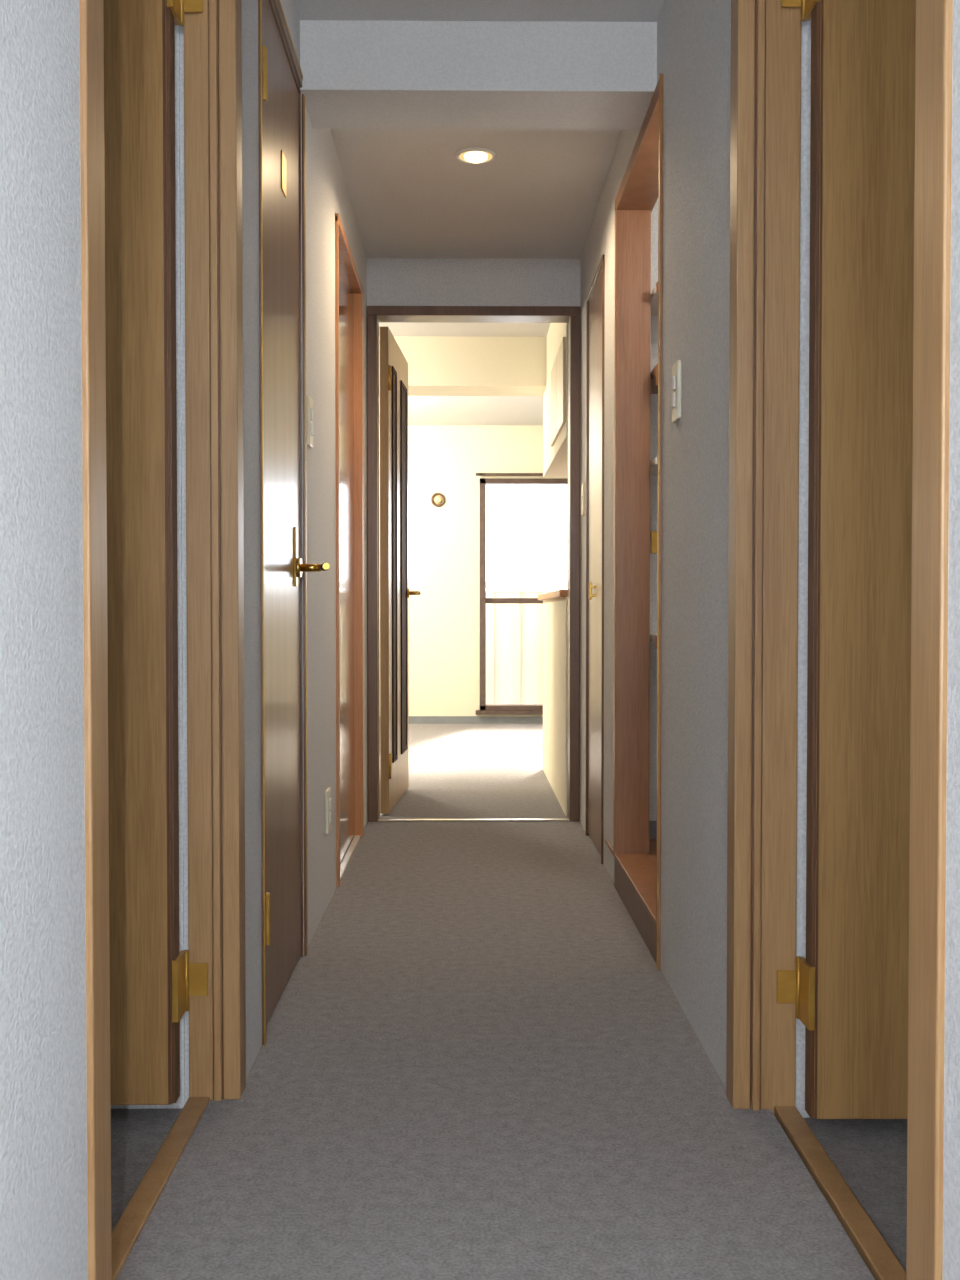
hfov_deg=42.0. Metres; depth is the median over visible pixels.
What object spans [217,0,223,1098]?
groove
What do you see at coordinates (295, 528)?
lock plate
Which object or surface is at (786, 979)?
hinge plate
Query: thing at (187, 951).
hinge knuckle
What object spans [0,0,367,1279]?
wall
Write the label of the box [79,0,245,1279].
door frame
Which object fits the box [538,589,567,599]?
countertop
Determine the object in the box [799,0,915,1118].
leaf
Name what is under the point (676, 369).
light switch
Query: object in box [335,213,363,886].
frame
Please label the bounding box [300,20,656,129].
beam
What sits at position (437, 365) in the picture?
beam
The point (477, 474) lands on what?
rail
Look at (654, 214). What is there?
wall
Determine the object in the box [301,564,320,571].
spindle
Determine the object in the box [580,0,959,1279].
wall
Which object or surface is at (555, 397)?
upper cabinet
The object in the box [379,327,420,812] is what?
door
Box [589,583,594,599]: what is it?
door handle
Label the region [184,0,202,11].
hinge plate
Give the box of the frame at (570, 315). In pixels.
[367,306,579,821]
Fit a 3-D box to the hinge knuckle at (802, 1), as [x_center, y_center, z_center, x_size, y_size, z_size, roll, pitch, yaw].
[0.519,-1.044,2.002,0.010,0.100,0.010,0,1,-1]
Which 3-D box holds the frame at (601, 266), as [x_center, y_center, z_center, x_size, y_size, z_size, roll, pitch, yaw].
[0.431,-0.261,4.300,0.082,1.965,0.540,0,1,-1]
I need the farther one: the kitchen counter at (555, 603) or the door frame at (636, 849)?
the kitchen counter at (555, 603)
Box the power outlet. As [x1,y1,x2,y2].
[325,787,331,833]
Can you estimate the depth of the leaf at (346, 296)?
4.27 m
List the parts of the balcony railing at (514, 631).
rail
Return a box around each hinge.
[263,46,267,101]
[266,893,270,945]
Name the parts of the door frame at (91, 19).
jamb casing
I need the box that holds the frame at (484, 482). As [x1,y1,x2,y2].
[480,478,567,709]
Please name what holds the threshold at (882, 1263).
on the floor
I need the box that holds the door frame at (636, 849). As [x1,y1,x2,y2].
[605,73,662,969]
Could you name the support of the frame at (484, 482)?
attached to the wall at (444, 541)
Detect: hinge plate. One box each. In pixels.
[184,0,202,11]
[189,963,207,995]
[777,970,795,1002]
[782,0,800,6]
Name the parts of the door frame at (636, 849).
baseboard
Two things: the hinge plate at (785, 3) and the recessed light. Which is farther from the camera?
the recessed light
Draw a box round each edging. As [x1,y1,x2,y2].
[162,0,170,1103]
[815,0,823,1118]
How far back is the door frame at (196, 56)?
2.07 m
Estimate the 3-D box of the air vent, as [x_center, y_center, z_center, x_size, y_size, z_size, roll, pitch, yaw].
[-0.308,-1.028,9.160,0.104,0.104,0.034,0,1,-1]
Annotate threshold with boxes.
[111,1097,209,1279]
[340,835,360,879]
[774,1106,905,1279]
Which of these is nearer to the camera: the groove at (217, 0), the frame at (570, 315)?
the groove at (217, 0)
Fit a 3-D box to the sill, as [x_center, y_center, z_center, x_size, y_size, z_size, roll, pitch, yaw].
[0.848,0.531,9.199,1.760,0.030,0.050,0,1,-1]
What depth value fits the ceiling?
4.05 m
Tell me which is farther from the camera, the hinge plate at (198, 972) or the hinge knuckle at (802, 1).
the hinge plate at (198, 972)
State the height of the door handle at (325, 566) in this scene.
0.015 m
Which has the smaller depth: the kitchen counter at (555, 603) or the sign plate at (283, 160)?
the sign plate at (283, 160)
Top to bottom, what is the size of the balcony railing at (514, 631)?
1.100 m
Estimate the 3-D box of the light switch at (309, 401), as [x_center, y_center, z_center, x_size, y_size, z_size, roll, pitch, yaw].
[-0.413,-0.531,3.045,0.013,0.120,0.070,0,1,-1]
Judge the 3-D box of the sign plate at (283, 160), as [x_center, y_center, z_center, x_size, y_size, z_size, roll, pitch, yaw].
[-0.418,-0.993,2.665,0.003,0.080,0.060,0,1,-1]
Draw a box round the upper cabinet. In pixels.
[543,323,567,476]
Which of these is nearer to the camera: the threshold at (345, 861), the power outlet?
the power outlet
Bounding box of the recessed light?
[455,147,496,163]
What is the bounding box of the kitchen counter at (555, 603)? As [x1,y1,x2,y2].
[538,589,567,815]
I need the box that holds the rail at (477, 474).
[476,473,542,475]
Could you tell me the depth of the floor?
2.04 m
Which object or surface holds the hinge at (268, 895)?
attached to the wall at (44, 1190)
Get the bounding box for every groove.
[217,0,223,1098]
[749,0,756,1108]
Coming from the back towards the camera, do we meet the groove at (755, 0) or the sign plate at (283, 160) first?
the sign plate at (283, 160)
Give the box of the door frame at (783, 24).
[760,0,800,1113]
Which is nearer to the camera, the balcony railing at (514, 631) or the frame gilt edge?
the frame gilt edge
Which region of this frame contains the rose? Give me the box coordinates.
[295,558,301,576]
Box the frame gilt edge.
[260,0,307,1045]
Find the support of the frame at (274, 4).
attached to the wall at (44, 1190)
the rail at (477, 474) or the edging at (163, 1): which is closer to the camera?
the edging at (163, 1)
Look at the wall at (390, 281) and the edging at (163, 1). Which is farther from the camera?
the wall at (390, 281)
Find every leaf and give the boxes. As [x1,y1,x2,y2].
[103,0,185,1104]
[263,0,300,1024]
[339,254,354,861]
[588,270,601,854]
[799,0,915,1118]
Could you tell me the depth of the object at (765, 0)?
2.04 m
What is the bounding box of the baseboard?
[409,716,542,723]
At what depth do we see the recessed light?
3.73 m
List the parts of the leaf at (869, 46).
hinge, plate, hinge, plate, leaf edge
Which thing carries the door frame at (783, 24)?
attached to the wall at (694, 36)
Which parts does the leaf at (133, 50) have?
leaf edge, hinge, plate, hinge, plate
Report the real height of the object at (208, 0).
2.000 m
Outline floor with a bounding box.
[111,724,907,1279]
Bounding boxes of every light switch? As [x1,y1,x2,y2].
[306,395,313,447]
[581,483,584,515]
[672,360,681,422]
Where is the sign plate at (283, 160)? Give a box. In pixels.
[281,150,285,197]
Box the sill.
[476,710,542,714]
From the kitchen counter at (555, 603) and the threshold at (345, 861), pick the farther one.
the kitchen counter at (555, 603)
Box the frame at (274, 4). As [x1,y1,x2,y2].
[258,0,306,1044]
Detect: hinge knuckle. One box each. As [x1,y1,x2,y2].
[178,0,183,25]
[183,950,188,1010]
[795,956,800,1018]
[801,0,806,20]
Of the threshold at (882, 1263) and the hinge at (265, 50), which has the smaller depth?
the threshold at (882, 1263)
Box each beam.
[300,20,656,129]
[394,336,545,395]
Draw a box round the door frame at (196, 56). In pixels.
[184,0,212,1099]
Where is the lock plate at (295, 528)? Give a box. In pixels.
[294,527,297,586]
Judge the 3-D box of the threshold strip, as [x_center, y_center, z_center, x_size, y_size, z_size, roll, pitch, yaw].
[-0.025,0.706,4.902,0.750,0.006,0.030,0,1,-1]
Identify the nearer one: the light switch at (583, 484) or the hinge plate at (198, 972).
the hinge plate at (198, 972)
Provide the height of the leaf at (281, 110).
2.020 m
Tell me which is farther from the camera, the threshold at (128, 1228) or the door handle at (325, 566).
the door handle at (325, 566)
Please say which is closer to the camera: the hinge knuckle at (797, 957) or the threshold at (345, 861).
the hinge knuckle at (797, 957)
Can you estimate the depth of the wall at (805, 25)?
2.06 m
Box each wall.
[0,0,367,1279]
[111,18,810,1117]
[367,258,580,718]
[379,425,567,716]
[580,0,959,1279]
[649,199,657,820]
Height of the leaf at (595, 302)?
1.935 m
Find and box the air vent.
[431,493,444,506]
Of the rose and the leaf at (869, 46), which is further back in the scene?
the rose
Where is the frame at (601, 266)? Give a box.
[585,254,604,863]
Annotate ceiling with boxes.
[294,0,663,425]
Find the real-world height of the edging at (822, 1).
1.969 m
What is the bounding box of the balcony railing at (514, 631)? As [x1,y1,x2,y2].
[486,581,567,703]
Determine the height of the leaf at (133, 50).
1.965 m
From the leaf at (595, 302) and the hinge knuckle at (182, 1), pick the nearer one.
the hinge knuckle at (182, 1)
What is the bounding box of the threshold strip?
[378,819,569,821]

